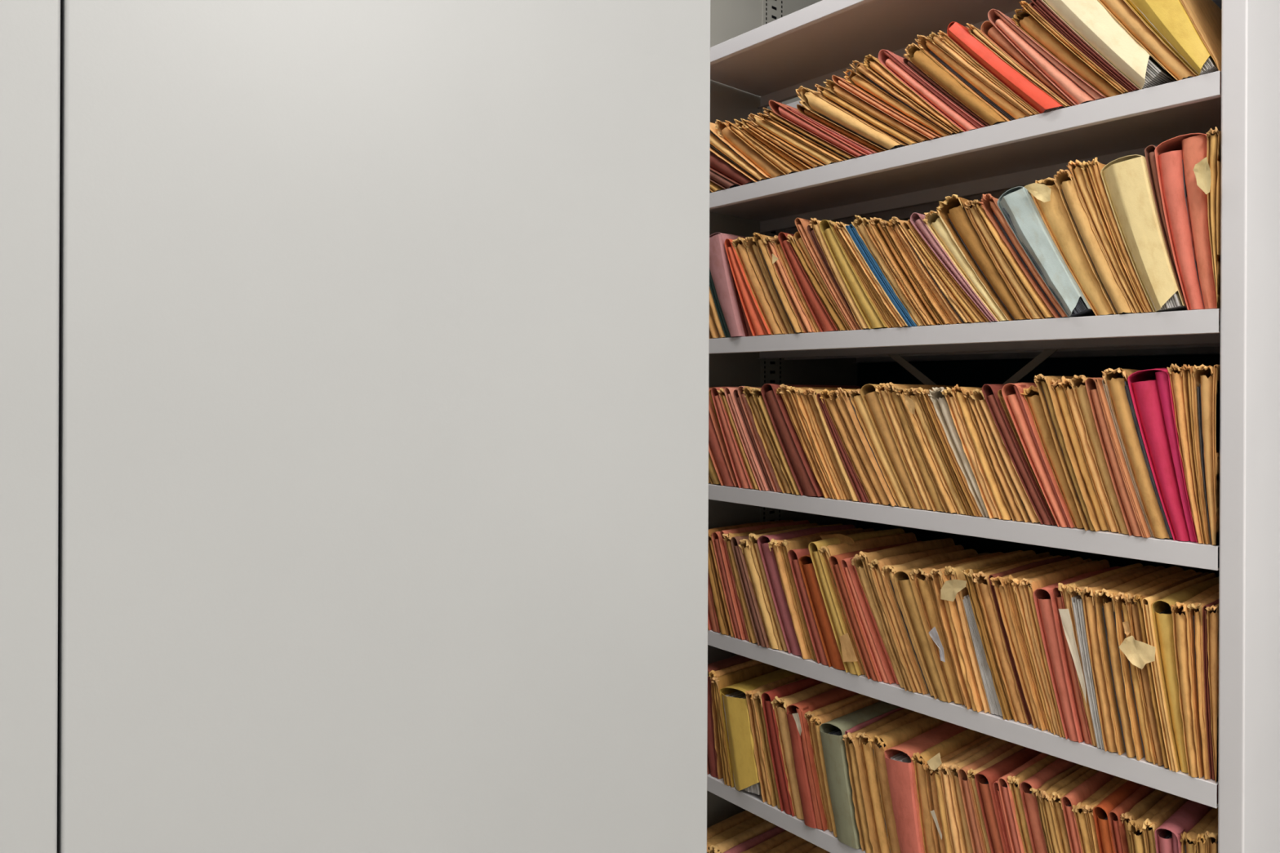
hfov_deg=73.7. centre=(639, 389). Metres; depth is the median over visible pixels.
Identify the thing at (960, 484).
manila folder
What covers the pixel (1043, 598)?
folder
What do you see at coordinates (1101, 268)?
manila folder
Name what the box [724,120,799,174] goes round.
manila folder
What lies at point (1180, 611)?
manila folder
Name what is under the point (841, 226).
manila folder
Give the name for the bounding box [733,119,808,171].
manila folder
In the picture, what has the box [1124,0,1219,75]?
folder
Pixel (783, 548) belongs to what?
manila folder
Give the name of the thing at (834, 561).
folder
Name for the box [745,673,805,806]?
manila folder
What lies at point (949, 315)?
manila folder
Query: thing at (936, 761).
manila folder
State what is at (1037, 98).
folder
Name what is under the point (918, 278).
manila folder
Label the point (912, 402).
manila folder
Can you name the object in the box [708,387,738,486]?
folder
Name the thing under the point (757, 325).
folder
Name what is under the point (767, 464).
folder
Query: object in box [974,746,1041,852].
folder
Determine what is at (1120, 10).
manila folder
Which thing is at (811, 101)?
manila folder
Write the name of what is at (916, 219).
folder
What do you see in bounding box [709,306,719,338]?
manila folder
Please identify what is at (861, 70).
manila folder
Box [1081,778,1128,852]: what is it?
manila folder
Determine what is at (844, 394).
manila folder
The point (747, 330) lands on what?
folder
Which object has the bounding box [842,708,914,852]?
manila folder
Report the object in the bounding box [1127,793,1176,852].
manila folder
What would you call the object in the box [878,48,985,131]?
folder
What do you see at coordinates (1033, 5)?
folder
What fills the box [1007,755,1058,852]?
manila folder
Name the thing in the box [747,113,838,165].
manila folder
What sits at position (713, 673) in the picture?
manila folder
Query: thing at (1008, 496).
manila folder
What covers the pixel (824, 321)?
folder
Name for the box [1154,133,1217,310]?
folder
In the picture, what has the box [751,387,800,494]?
manila folder
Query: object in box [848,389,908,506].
manila folder
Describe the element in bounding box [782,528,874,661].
manila folder
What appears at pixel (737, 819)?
manila folder
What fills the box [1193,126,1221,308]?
manila folder
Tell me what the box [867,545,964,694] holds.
manila folder
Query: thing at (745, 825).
manila folder
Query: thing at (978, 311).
manila folder
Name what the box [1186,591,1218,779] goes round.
manila folder
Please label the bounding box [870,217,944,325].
manila folder
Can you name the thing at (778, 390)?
manila folder
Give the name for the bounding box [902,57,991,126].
folder
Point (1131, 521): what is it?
folder
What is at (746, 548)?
manila folder
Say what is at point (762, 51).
shelving unit
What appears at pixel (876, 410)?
manila folder
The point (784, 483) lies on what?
manila folder
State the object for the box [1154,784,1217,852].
folder
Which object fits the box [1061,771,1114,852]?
folder
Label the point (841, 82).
folder
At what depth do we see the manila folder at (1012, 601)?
1.39 m
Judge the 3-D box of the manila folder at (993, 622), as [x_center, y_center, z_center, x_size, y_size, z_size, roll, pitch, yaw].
[0.712,0.428,1.520,0.310,0.237,0.093,0,0,-41]
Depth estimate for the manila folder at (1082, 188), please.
1.31 m
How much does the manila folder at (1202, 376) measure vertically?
0.253 m
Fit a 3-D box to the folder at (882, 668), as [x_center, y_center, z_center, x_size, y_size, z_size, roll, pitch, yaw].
[0.544,0.437,1.721,0.311,0.217,0.111,0,0,-41]
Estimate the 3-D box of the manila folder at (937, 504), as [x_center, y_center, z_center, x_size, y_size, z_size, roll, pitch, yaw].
[0.611,0.101,1.638,0.318,0.229,0.123,0,0,-41]
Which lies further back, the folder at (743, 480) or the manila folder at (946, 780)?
the folder at (743, 480)
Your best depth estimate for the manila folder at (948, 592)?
1.46 m
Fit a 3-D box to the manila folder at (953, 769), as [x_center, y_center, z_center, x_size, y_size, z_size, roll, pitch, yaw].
[0.673,0.763,1.558,0.313,0.225,0.070,0,0,-41]
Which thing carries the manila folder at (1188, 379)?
on the shelving unit
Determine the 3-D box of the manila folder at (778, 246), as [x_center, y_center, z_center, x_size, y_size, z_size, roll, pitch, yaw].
[0.434,-0.220,1.850,0.312,0.210,0.128,0,0,-41]
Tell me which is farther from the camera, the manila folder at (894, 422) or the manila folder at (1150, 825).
the manila folder at (894, 422)
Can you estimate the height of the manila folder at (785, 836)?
0.178 m
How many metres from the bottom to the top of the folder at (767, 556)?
0.234 m
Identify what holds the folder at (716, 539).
on the shelving unit
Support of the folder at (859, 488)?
on the shelving unit
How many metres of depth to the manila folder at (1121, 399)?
1.27 m
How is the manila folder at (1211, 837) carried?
on the shelving unit
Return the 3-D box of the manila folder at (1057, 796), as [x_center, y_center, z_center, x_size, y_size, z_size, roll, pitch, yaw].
[0.791,0.758,1.430,0.322,0.238,0.070,0,0,-41]
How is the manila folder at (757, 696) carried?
on the shelving unit
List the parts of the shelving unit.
upright post, panel, shelf, shelf, shelf, shelf, shelf, shelf, shelf, shelf, shelf, panel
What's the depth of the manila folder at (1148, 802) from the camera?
1.31 m
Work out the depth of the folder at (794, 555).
1.73 m
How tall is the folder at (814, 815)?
0.230 m
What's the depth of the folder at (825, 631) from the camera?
1.70 m
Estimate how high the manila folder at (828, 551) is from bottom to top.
0.235 m
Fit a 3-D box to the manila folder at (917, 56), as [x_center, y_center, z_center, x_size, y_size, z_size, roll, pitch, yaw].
[0.656,-0.535,1.582,0.315,0.183,0.191,0,0,-41]
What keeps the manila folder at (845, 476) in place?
on the shelving unit
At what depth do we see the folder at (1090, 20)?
1.29 m
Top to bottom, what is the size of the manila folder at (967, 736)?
0.222 m
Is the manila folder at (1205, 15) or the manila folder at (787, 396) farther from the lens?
the manila folder at (787, 396)
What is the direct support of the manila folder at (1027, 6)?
on the shelving unit
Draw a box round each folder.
[706,654,752,779]
[706,810,756,839]
[706,815,766,852]
[707,520,784,632]
[707,520,793,635]
[707,532,734,636]
[708,386,720,484]
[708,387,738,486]
[708,389,730,460]
[708,659,764,780]
[708,821,777,852]
[709,151,755,185]
[709,168,740,189]
[709,180,724,192]
[709,232,746,337]
[709,268,730,337]
[709,287,725,337]
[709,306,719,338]
[710,122,770,182]
[711,386,752,488]
[711,531,743,639]
[711,662,782,787]
[715,119,784,178]
[716,387,759,489]
[719,669,796,795]
[720,520,809,640]
[722,523,817,643]
[723,826,786,852]
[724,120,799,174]
[724,238,771,336]
[724,386,768,490]
[729,266,755,336]
[730,524,822,648]
[731,236,785,334]
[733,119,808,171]
[733,389,773,491]
[737,386,782,492]
[738,538,780,650]
[740,118,822,168]
[741,831,796,852]
[742,236,792,333]
[742,386,794,493]
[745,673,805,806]
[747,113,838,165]
[748,524,842,651]
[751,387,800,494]
[752,232,804,333]
[752,676,807,808]
[756,112,845,162]
[757,524,855,656]
[760,383,861,497]
[761,677,822,816]
[762,235,814,333]
[763,107,856,159]
[764,835,807,852]
[768,99,866,157]
[768,528,862,658]
[770,235,820,332]
[770,682,838,819]
[776,387,824,497]
[777,231,839,332]
[777,541,814,660]
[779,383,861,497]
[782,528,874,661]
[786,106,876,155]
[786,234,848,331]
[786,386,857,499]
[786,687,858,831]
[786,841,817,852]
[787,547,828,665]
[793,231,853,330]
[794,217,860,330]
[795,85,906,151]
[795,387,847,499]
[796,104,885,152]
[798,554,844,670]
[803,388,851,499]
[804,693,866,831]
[806,846,830,852]
[807,223,861,329]
[808,217,868,329]
[808,387,858,501]
[808,528,905,675]
[809,696,881,837]
[813,84,920,145]
[817,393,870,502]
[818,532,917,675]
[819,219,887,328]
[819,388,878,503]
[819,701,901,848]
[822,79,930,142]
[828,390,890,505]
[829,220,895,328]
[829,541,920,681]
[831,75,941,139]
[834,222,902,327]
[835,222,908,327]
[835,387,898,506]
[840,556,893,684]
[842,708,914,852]
[843,68,950,137]
[844,707,904,734]
[845,225,911,326]
[848,60,957,135]
[848,224,917,326]
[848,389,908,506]
[849,558,899,684]
[851,214,924,326]
[851,554,904,688]
[856,711,926,852]
[857,537,955,693]
[860,383,924,509]
[861,217,934,325]
[862,53,964,133]
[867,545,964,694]
[867,715,946,852]
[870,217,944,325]
[875,382,933,510]
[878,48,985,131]
[880,220,951,324]
[881,549,977,696]
[884,382,961,512]
[884,722,967,852]
[886,217,961,324]
[891,216,973,324]
[893,386,956,513]
[893,552,989,702]
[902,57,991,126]
[902,222,983,323]
[903,42,1008,125]
[903,387,966,515]
[907,219,991,322]
[909,551,1004,704]
[910,212,997,321]
[911,387,973,515]
[911,728,985,852]
[914,34,1030,121]
[916,386,977,516]
[922,210,1008,321]
[922,389,982,516]
[923,734,991,852]
[924,573,966,706]
[926,31,1035,115]
[928,386,988,516]
[928,736,995,852]
[929,550,1022,712]
[936,194,1031,320]
[937,30,1039,114]
[937,737,999,852]
[940,579,1002,716]
[941,386,1002,519]
[944,550,1035,713]
[946,21,1066,113]
[947,738,1008,852]
[951,384,1012,519]
[957,742,1017,852]
[961,551,1050,719]
[963,390,1024,521]
[964,200,1043,319]
[966,22,1070,106]
[967,555,1053,721]
[967,745,1025,852]
[970,388,1040,523]
[971,199,1057,319]
[973,555,1062,724]
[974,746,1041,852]
[978,193,1069,318]
[980,20,1075,106]
[982,383,1056,525]
[987,8,1106,105]
[988,555,1071,725]
[990,556,1083,731]
[992,768,1017,852]
[997,186,1095,317]
[997,389,1057,524]
[997,752,1048,852]
[1001,382,1074,528]
[1003,578,1049,731]
[1007,558,1092,733]
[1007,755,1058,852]
[1011,8,1122,97]
[1011,560,1097,737]
[1018,0,1128,93]
[1019,758,1076,852]
[1021,385,1084,528]
[1021,559,1110,737]
[1023,177,1115,315]
[1029,1,1133,92]
[1030,764,1083,852]
[1031,0,1139,91]
[1033,373,1101,531]
[1033,566,1121,742]
[1038,765,1091,852]
[1041,0,1177,89]
[1048,768,1099,852]
[1051,378,1109,531]
[1052,564,1129,745]
[1053,168,1134,314]
[1057,563,1143,746]
[1058,376,1118,532]
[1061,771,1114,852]
[1066,159,1142,313]
[1066,565,1155,749]
[1069,374,1128,534]
[1071,776,1123,852]
[1079,160,1147,312]
[1080,565,1165,755]
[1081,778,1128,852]
[1084,377,1142,537]
[1088,157,1155,312]
[1093,566,1183,759]
[1093,780,1142,852]
[1094,377,1151,537]
[1097,0,1196,80]
[1100,154,1186,312]
[1101,368,1173,538]
[1102,379,1154,537]
[1108,785,1155,852]
[1114,568,1195,764]
[1120,789,1167,852]
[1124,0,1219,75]
[1125,572,1202,765]
[1127,368,1198,542]
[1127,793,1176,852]
[1133,572,1209,768]
[1142,573,1216,772]
[1142,795,1188,852]
[1144,144,1187,310]
[1151,576,1219,773]
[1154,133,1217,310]
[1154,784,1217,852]
[1167,363,1202,543]
[1170,584,1218,778]
[1179,803,1217,852]
[1180,0,1221,71]
[1181,364,1209,544]
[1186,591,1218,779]
[1191,364,1219,545]
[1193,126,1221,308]
[1195,816,1217,852]
[1203,599,1218,780]
[1204,825,1217,852]
[1205,603,1218,782]
[1213,364,1220,546]
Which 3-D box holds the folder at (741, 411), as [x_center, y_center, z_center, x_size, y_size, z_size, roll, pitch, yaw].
[0.361,0.107,1.940,0.305,0.215,0.122,0,0,-41]
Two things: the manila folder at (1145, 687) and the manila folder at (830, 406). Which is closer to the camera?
the manila folder at (1145, 687)
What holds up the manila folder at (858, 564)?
on the shelving unit
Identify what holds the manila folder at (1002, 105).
on the shelving unit
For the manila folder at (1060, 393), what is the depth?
1.33 m
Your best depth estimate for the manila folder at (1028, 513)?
1.42 m
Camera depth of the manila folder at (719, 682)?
1.91 m
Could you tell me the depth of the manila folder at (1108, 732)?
1.30 m
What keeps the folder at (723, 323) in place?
on the shelving unit
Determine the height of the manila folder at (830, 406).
0.216 m
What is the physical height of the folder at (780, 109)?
0.164 m
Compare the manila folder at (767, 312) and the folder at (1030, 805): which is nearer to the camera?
the folder at (1030, 805)
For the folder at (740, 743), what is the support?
on the shelving unit
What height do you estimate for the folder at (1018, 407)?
0.228 m
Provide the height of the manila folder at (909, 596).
0.215 m
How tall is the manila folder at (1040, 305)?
0.210 m
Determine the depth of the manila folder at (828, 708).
1.72 m
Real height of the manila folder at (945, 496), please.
0.222 m
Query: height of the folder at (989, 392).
0.225 m
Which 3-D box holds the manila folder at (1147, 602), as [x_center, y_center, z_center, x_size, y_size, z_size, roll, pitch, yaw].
[0.869,0.426,1.336,0.311,0.241,0.046,0,0,-41]
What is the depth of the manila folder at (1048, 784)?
1.37 m
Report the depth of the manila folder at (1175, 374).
1.22 m
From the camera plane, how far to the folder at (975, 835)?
1.46 m
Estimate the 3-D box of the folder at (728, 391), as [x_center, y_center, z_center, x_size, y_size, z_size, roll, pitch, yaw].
[0.344,0.105,1.952,0.310,0.220,0.124,0,0,-41]
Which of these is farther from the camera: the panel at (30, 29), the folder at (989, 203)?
the folder at (989, 203)
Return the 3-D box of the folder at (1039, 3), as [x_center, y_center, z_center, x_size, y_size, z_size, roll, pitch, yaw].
[0.802,-0.540,1.421,0.314,0.194,0.160,0,0,-41]
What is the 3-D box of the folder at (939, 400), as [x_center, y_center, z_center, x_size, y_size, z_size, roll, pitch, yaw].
[0.667,0.106,1.576,0.322,0.220,0.116,0,0,-41]
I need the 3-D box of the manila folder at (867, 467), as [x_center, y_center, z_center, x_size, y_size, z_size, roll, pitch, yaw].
[0.531,0.108,1.730,0.316,0.214,0.138,0,0,-41]
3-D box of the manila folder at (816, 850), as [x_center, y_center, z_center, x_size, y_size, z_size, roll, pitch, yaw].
[0.411,1.111,1.875,0.308,0.188,0.091,0,0,-41]
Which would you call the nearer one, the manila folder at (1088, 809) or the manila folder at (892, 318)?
the manila folder at (1088, 809)
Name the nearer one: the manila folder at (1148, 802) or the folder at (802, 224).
the manila folder at (1148, 802)
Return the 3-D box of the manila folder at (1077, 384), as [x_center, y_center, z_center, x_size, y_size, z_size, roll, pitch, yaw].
[0.814,0.097,1.399,0.314,0.240,0.089,0,0,-40]
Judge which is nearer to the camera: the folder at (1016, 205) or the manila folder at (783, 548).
the folder at (1016, 205)
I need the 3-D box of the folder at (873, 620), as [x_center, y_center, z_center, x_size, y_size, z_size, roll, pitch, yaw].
[0.556,0.437,1.710,0.293,0.218,0.115,0,0,-41]
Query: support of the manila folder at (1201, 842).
on the shelving unit
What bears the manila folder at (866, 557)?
on the shelving unit
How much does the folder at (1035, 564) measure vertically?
0.234 m
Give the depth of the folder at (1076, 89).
1.36 m
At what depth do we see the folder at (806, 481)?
1.76 m
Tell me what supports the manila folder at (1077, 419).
on the shelving unit
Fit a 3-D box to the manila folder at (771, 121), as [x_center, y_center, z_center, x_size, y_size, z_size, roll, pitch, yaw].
[0.438,-0.517,1.838,0.316,0.145,0.220,0,0,-41]
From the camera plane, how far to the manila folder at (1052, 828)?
1.35 m
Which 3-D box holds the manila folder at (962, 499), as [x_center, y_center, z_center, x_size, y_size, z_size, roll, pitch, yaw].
[0.646,0.107,1.597,0.323,0.219,0.111,0,0,-40]
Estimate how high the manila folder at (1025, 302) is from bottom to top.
0.213 m
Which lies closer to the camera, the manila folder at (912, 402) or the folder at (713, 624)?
the manila folder at (912, 402)
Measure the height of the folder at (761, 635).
0.221 m
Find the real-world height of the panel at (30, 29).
2.520 m
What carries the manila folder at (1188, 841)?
on the shelving unit
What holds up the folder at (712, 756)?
on the shelving unit
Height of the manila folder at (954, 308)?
0.203 m
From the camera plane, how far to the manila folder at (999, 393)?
1.41 m
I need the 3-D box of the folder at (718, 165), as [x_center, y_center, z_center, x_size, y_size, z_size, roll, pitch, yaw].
[0.277,-0.534,2.031,0.306,0.177,0.250,0,0,-41]
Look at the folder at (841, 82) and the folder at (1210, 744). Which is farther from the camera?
the folder at (841, 82)
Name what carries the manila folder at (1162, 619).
on the shelving unit
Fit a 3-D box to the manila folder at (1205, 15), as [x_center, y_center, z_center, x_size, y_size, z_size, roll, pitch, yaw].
[0.894,-0.542,1.314,0.308,0.198,0.079,0,0,-41]
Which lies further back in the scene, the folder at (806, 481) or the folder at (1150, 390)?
the folder at (806, 481)
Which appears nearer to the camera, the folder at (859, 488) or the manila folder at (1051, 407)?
the manila folder at (1051, 407)
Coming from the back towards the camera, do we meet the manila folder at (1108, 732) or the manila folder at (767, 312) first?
the manila folder at (767, 312)
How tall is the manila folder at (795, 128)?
0.153 m
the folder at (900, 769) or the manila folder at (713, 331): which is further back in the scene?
the manila folder at (713, 331)
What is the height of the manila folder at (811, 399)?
0.218 m
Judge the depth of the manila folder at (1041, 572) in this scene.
1.40 m
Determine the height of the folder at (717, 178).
0.129 m
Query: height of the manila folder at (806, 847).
0.182 m
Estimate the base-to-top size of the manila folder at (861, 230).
0.220 m
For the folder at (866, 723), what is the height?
0.213 m
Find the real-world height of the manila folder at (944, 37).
0.187 m
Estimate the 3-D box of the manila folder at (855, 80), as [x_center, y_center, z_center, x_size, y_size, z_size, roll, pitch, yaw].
[0.584,-0.532,1.677,0.317,0.176,0.223,0,0,-41]
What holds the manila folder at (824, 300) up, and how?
on the shelving unit
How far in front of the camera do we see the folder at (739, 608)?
1.90 m
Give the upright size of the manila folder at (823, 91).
0.168 m
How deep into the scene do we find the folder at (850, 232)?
1.60 m
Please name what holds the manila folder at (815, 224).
on the shelving unit
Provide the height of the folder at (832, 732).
0.218 m
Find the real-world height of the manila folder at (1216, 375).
0.252 m
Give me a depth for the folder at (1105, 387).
1.29 m
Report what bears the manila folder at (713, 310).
on the shelving unit
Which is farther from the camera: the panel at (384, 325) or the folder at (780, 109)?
the folder at (780, 109)
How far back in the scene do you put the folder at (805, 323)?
1.77 m
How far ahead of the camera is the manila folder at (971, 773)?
1.46 m
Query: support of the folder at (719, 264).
on the shelving unit
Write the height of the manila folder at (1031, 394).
0.223 m
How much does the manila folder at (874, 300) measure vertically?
0.219 m
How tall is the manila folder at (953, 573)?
0.238 m
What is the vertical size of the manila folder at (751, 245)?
0.216 m
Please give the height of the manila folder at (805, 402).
0.219 m
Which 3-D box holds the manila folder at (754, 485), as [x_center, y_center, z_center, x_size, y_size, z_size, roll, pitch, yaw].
[0.329,0.105,1.963,0.313,0.219,0.124,0,0,-41]
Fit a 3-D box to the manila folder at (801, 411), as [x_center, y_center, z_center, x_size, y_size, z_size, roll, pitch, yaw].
[0.459,0.104,1.809,0.317,0.222,0.123,0,0,-41]
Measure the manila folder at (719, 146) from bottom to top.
0.181 m
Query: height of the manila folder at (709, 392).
0.215 m
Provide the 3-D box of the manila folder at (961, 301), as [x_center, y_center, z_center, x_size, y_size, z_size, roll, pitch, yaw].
[0.647,-0.210,1.602,0.316,0.193,0.153,0,0,-41]
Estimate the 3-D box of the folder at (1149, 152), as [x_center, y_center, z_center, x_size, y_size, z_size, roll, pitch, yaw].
[0.878,-0.236,1.337,0.297,0.247,0.060,0,0,-41]
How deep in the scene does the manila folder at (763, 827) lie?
1.96 m
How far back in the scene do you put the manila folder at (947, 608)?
1.48 m
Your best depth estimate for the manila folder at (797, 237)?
1.72 m
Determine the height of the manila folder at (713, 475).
0.226 m
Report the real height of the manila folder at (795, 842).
0.181 m
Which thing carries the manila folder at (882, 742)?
on the shelving unit
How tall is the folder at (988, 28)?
0.180 m
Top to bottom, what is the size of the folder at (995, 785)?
0.221 m
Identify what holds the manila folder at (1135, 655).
on the shelving unit
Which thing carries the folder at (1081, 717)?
on the shelving unit
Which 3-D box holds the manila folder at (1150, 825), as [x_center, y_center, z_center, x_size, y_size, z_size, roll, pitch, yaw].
[0.866,0.754,1.334,0.317,0.246,0.044,0,0,-41]
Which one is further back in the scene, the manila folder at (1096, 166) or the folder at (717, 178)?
the folder at (717, 178)
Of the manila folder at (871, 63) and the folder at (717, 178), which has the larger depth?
the folder at (717, 178)
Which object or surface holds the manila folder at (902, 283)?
on the shelving unit
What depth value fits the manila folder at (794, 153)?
1.78 m
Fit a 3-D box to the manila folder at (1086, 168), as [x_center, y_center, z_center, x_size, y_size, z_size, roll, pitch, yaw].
[0.826,-0.233,1.385,0.320,0.239,0.094,0,0,-41]
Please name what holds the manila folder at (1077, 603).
on the shelving unit
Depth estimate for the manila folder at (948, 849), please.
1.50 m
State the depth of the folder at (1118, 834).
1.29 m
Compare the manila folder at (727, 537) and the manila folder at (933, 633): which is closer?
the manila folder at (933, 633)
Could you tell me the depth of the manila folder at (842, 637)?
1.68 m
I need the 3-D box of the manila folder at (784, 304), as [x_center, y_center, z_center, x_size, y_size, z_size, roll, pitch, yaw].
[0.401,-0.225,1.881,0.322,0.220,0.133,0,0,-41]
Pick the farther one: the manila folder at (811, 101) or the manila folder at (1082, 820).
the manila folder at (811, 101)
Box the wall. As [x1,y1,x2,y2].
[857,353,1220,577]
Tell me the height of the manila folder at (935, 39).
0.190 m
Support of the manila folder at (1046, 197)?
on the shelving unit
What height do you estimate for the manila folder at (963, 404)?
0.225 m
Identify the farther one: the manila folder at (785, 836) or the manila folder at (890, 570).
the manila folder at (785, 836)
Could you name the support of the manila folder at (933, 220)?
on the shelving unit
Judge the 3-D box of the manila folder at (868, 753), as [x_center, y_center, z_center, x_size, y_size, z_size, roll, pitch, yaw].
[0.553,0.766,1.707,0.308,0.219,0.074,0,0,-41]
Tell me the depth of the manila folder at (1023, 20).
1.36 m
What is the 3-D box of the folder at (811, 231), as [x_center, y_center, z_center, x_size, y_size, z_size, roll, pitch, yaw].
[0.499,-0.226,1.786,0.305,0.223,0.138,0,0,-41]
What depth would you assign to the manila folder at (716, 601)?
1.92 m
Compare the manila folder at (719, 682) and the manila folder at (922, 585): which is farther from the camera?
the manila folder at (719, 682)
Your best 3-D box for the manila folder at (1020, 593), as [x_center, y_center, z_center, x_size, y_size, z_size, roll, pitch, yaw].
[0.750,0.428,1.468,0.319,0.237,0.076,0,0,-41]
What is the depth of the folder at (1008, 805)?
1.41 m
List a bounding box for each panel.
[0,0,60,852]
[57,0,710,852]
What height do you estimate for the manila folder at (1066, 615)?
0.242 m
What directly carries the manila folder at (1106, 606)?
on the shelving unit
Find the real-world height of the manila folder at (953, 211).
0.226 m
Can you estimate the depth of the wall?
2.21 m
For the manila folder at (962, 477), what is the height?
0.216 m
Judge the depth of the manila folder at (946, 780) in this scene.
1.49 m
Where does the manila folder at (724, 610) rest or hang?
on the shelving unit
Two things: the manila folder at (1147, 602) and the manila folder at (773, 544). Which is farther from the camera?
the manila folder at (773, 544)
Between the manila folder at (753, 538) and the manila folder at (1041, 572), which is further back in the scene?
the manila folder at (753, 538)
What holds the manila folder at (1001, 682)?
on the shelving unit
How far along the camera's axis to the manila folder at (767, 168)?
1.86 m
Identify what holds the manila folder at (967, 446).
on the shelving unit
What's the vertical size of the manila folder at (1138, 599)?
0.244 m
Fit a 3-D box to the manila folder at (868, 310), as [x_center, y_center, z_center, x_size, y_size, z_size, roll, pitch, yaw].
[0.523,-0.225,1.741,0.313,0.222,0.151,0,0,-41]
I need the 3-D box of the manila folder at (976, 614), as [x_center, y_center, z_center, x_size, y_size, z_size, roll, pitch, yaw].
[0.698,0.427,1.537,0.327,0.237,0.079,0,0,-41]
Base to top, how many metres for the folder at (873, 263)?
0.205 m
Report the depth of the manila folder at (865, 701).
1.71 m
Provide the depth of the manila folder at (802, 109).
1.69 m
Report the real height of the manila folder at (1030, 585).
0.240 m
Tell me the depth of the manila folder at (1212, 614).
1.19 m
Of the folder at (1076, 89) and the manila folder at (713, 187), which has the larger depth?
the manila folder at (713, 187)
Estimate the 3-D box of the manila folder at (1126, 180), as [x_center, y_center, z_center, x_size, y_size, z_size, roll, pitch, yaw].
[0.854,-0.231,1.359,0.326,0.237,0.113,0,0,-41]
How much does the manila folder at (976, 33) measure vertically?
0.183 m
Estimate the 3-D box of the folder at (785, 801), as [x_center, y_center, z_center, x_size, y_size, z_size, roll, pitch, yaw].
[0.404,0.757,1.882,0.315,0.235,0.086,0,0,-41]
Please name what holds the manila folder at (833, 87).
on the shelving unit
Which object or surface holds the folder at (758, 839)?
on the shelving unit
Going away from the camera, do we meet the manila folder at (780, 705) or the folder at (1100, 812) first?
the folder at (1100, 812)
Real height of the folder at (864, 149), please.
0.141 m
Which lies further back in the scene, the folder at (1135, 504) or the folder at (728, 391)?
the folder at (728, 391)
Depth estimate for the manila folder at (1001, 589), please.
1.41 m
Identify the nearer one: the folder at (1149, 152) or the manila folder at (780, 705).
the folder at (1149, 152)
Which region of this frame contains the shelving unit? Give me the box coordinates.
[706,0,1279,852]
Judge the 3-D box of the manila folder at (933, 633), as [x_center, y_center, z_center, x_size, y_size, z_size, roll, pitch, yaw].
[0.646,0.436,1.587,0.321,0.221,0.085,0,0,-41]

